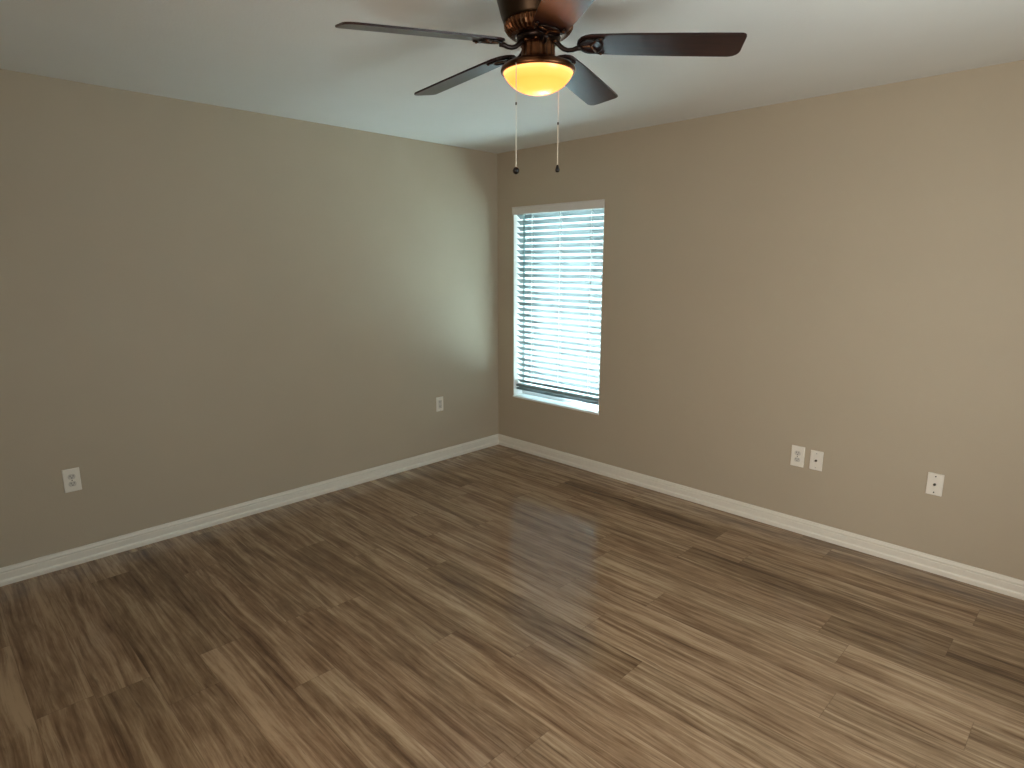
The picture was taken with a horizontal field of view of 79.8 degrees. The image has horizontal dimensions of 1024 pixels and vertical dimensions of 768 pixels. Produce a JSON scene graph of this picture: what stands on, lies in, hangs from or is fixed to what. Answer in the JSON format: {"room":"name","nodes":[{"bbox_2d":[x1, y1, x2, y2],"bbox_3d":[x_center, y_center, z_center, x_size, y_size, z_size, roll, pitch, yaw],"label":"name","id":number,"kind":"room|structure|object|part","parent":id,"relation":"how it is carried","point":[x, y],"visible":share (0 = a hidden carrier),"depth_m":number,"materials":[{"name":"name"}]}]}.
{"room":"empty bedroom","nodes":[
{"label":"empty bedroom","id":0,"kind":"room"},
{"bbox_2d":[0,69,497,567],"bbox_3d":[-1.694,-0.334,3.765,0.160,2.540,4.620,11,16,44],"label":"wall","id":1,"kind":"structure","parent":0,"point":[204,308],"depth_m":3.58,"materials":[{"name":"beige paint"}]},
{"bbox_2d":[62,467,81,492],"bbox_3d":[-2.295,0.502,3.195,0.008,0.124,0.076,11,16,44],"label":"wall outlet","id":2,"kind":"object","parent":1,"relation":"attached to","point":[71,477],"visible":1,"depth_m":3.19,"materials":[{"name":"beige plastic"}]},
{"bbox_2d":[68,474,75,479],"bbox_3d":[-2.293,0.483,3.190,0.002,0.028,0.034,11,16,44],"label":"receptacle","id":3,"kind":"object","parent":2,"relation":"attached to","point":[70,476],"depth_m":3.19,"materials":[{"name":"grey plastic"}]},
{"bbox_2d":[69,481,76,486],"bbox_3d":[-2.293,0.521,3.197,0.002,0.028,0.034,11,16,44],"label":"receptacle","id":4,"kind":"object","parent":2,"relation":"attached to","point":[71,483],"depth_m":3.20,"materials":[{"name":"grey plastic"}]},
{"bbox_2d":[0,434,497,586],"bbox_3d":[-1.632,0.782,3.923,0.016,0.090,4.300,11,16,44],"label":"baseboard","id":5,"kind":"structure","parent":1,"relation":"attached to","point":[10,574],"depth_m":3.74,"materials":[{"name":"white paint"}]},
{"bbox_2d":[436,396,442,411],"bbox_3d":[-0.575,0.161,4.887,0.008,0.115,0.070,11,16,44],"label":"wall outlet","id":6,"kind":"object","parent":1,"relation":"attached to","point":[439,400],"visible":1,"depth_m":4.88,"materials":[{"name":"beige plastic"}]},
{"bbox_2d":[438,400,441,407],"bbox_3d":[-0.573,0.161,4.885,0.003,0.066,0.033,11,16,44],"label":"receptacle","id":7,"kind":"object","parent":6,"relation":"attached to","point":[439,401],"depth_m":4.88,"materials":[{"name":"grey plastic"}]},
{"bbox_2d":[0,444,1023,767],"bbox_3d":[0.006,1.149,2.304,4.720,0.001,4.377,11,16,44],"label":"floor","id":8,"kind":"structure","parent":0,"point":[496,606],"depth_m":2.58,"materials":[{"name":"brown wood"}]},
{"bbox_2d":[0,0,1023,152],"bbox_3d":[-0.080,-1.325,1.927,4.720,0.120,4.620,11,16,44],"label":"ceiling","id":9,"kind":"structure","parent":0,"point":[282,58],"depth_m":2.61,"materials":[{"name":"white paint"}]},
{"bbox_2d":[335,0,746,173],"bbox_3d":[0.063,-1.003,2.101,1.220,0.578,1.266,11,16,44],"label":"ceiling fan","id":10,"kind":"object","parent":9,"relation":"hanging from","point":[537,26],"visible":1,"depth_m":1.98,"materials":[{"name":"brown wood"}]},
{"bbox_3d":[-0.264,-1.075,1.876,0.527,0.006,0.126,-9,26,-25],"label":"blade","id":11,"kind":"part","parent":10,"relation":"part of","materials":[{"name":"brown wood"}]},
{"bbox_3d":[-0.183,-1.163,2.320,0.126,0.007,0.527,-26,22,-39],"label":"blade","id":12,"kind":"part","parent":10,"relation":"part of","materials":[{"name":"brown wood"}]},
{"bbox_3d":[0.013,-0.868,1.990,0.006,0.334,0.005,11,16,44],"label":"pull chain","id":13,"kind":"part","parent":10,"relation":"part of","materials":[{"name":"silver metal"}]},
{"bbox_3d":[0.013,-0.705,2.023,0.022,0.024,0.022,11,16,44],"label":"pull knob","id":14,"kind":"part","parent":10,"relation":"part of","materials":[{"name":"black metal"}]},
{"bbox_3d":[0.088,-1.010,2.063,0.233,0.065,0.233,11,16,44],"label":"lamp shade","id":15,"kind":"part","parent":10,"relation":"part of","materials":[{"name":"yellow glass"}]},
{"bbox_3d":[0.162,-0.915,2.153,0.006,0.305,0.005,11,16,44],"label":"pull chain","id":16,"kind":"part","parent":10,"relation":"part of","materials":[{"name":"silver metal"}]},
{"bbox_3d":[0.142,-1.033,1.664,0.126,0.006,0.527,10,13,-11],"label":"blade","id":17,"kind":"part","parent":10,"relation":"part of","materials":[{"name":"brown wood"}]},
{"bbox_3d":[0.272,-1.176,2.382,0.126,0.006,0.527,-8,3,29],"label":"blade","id":18,"kind":"part","parent":10,"relation":"part of","materials":[{"name":"brown wood"}]},
{"bbox_3d":[0.473,-1.095,1.977,0.527,0.006,0.126,5,0,9],"label":"blade","id":19,"kind":"part","parent":10,"relation":"part of","materials":[{"name":"brown wood"}]},
{"bbox_2d":[497,60,1023,580],"bbox_3d":[1.552,-0.317,3.680,4.560,2.540,0.160,11,16,44],"label":"wall","id":20,"kind":"structure","parent":0,"point":[840,275],"depth_m":3.38,"materials":[{"name":"beige paint"}]},
{"bbox_2d":[513,206,604,414],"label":"window","id":21,"kind":"structure","parent":20,"relation":"in","point":[536,397],"depth_m":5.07,"materials":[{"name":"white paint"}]},
{"bbox_3d":[0.385,0.154,4.954,0.903,0.014,0.167,11,16,44],"label":"sill","id":22,"kind":"part","parent":21,"relation":"part of","materials":[{"name":"white paint"}]},
{"bbox_2d":[512,199,604,404],"bbox_3d":[0.352,-0.629,4.767,0.905,1.489,0.091,11,16,44],"label":"window blind","id":23,"kind":"object","parent":21,"relation":"attached to","point":[593,206],"visible":0.86,"depth_m":4.75,"materials":[{"name":"white plastic"}]},
{"bbox_3d":[0.173,-0.665,4.968,0.008,1.402,0.044,11,16,44],"label":"ladder cord","id":24,"kind":"part","parent":23,"relation":"part of","materials":[{"name":"white fabric"}]},
{"bbox_3d":[0.366,0.064,4.917,0.881,0.018,0.052,11,20,44],"label":"rail","id":25,"kind":"part","parent":23,"relation":"part of","materials":[{"name":"grey plastic"}]},
{"bbox_3d":[0.379,-0.625,4.767,0.008,1.402,0.044,11,16,44],"label":"ladder cord","id":26,"kind":"part","parent":23,"relation":"part of","materials":[{"name":"white fabric"}]},
{"bbox_3d":[0.590,-0.584,4.561,0.008,1.402,0.044,11,16,44],"label":"ladder cord","id":27,"kind":"part","parent":23,"relation":"part of","materials":[{"name":"white fabric"}]},
{"bbox_2d":[498,434,1023,599],"bbox_3d":[1.433,0.788,3.893,4.400,0.090,0.016,11,16,44],"label":"baseboard","id":28,"kind":"structure","parent":20,"relation":"attached to","point":[1006,585],"depth_m":3.63,"materials":[{"name":"white paint"}]},
{"bbox_2d":[790,445,804,467],"bbox_3d":[1.671,0.423,3.584,0.076,0.124,0.008,11,16,44],"label":"wall outlet","id":29,"kind":"object","parent":20,"relation":"attached to","point":[797,452],"visible":1,"depth_m":3.58,"materials":[{"name":"beige plastic"}]},
{"bbox_2d":[809,450,823,470],"bbox_3d":[1.741,0.440,3.510,0.070,0.115,0.018,11,16,44],"label":"cable wall plate","id":30,"kind":"object","parent":20,"relation":"attached to","point":[816,457],"visible":1,"depth_m":3.51,"materials":[{"name":"beige plastic"}]},
{"bbox_2d":[925,472,944,496],"bbox_3d":[2.147,0.511,3.111,0.070,0.115,0.018,11,16,44],"label":"cable wall plate","id":31,"kind":"object","parent":20,"relation":"attached to","point":[935,482],"visible":1,"depth_m":3.11,"materials":[{"name":"beige plastic"}]},
{"label":"outside","id":32,"kind":"structure","parent":0,"visible":0},
{"bbox_2d":[528,374,598,397],"bbox_3d":[1.739,0.564,5.895,14.000,0.050,2.940,11,16,44],"label":"ground walk","id":33,"kind":"structure","parent":32,"point":[529,379],"depth_m":8.50,"materials":[{"name":"concrete"}]}
]}

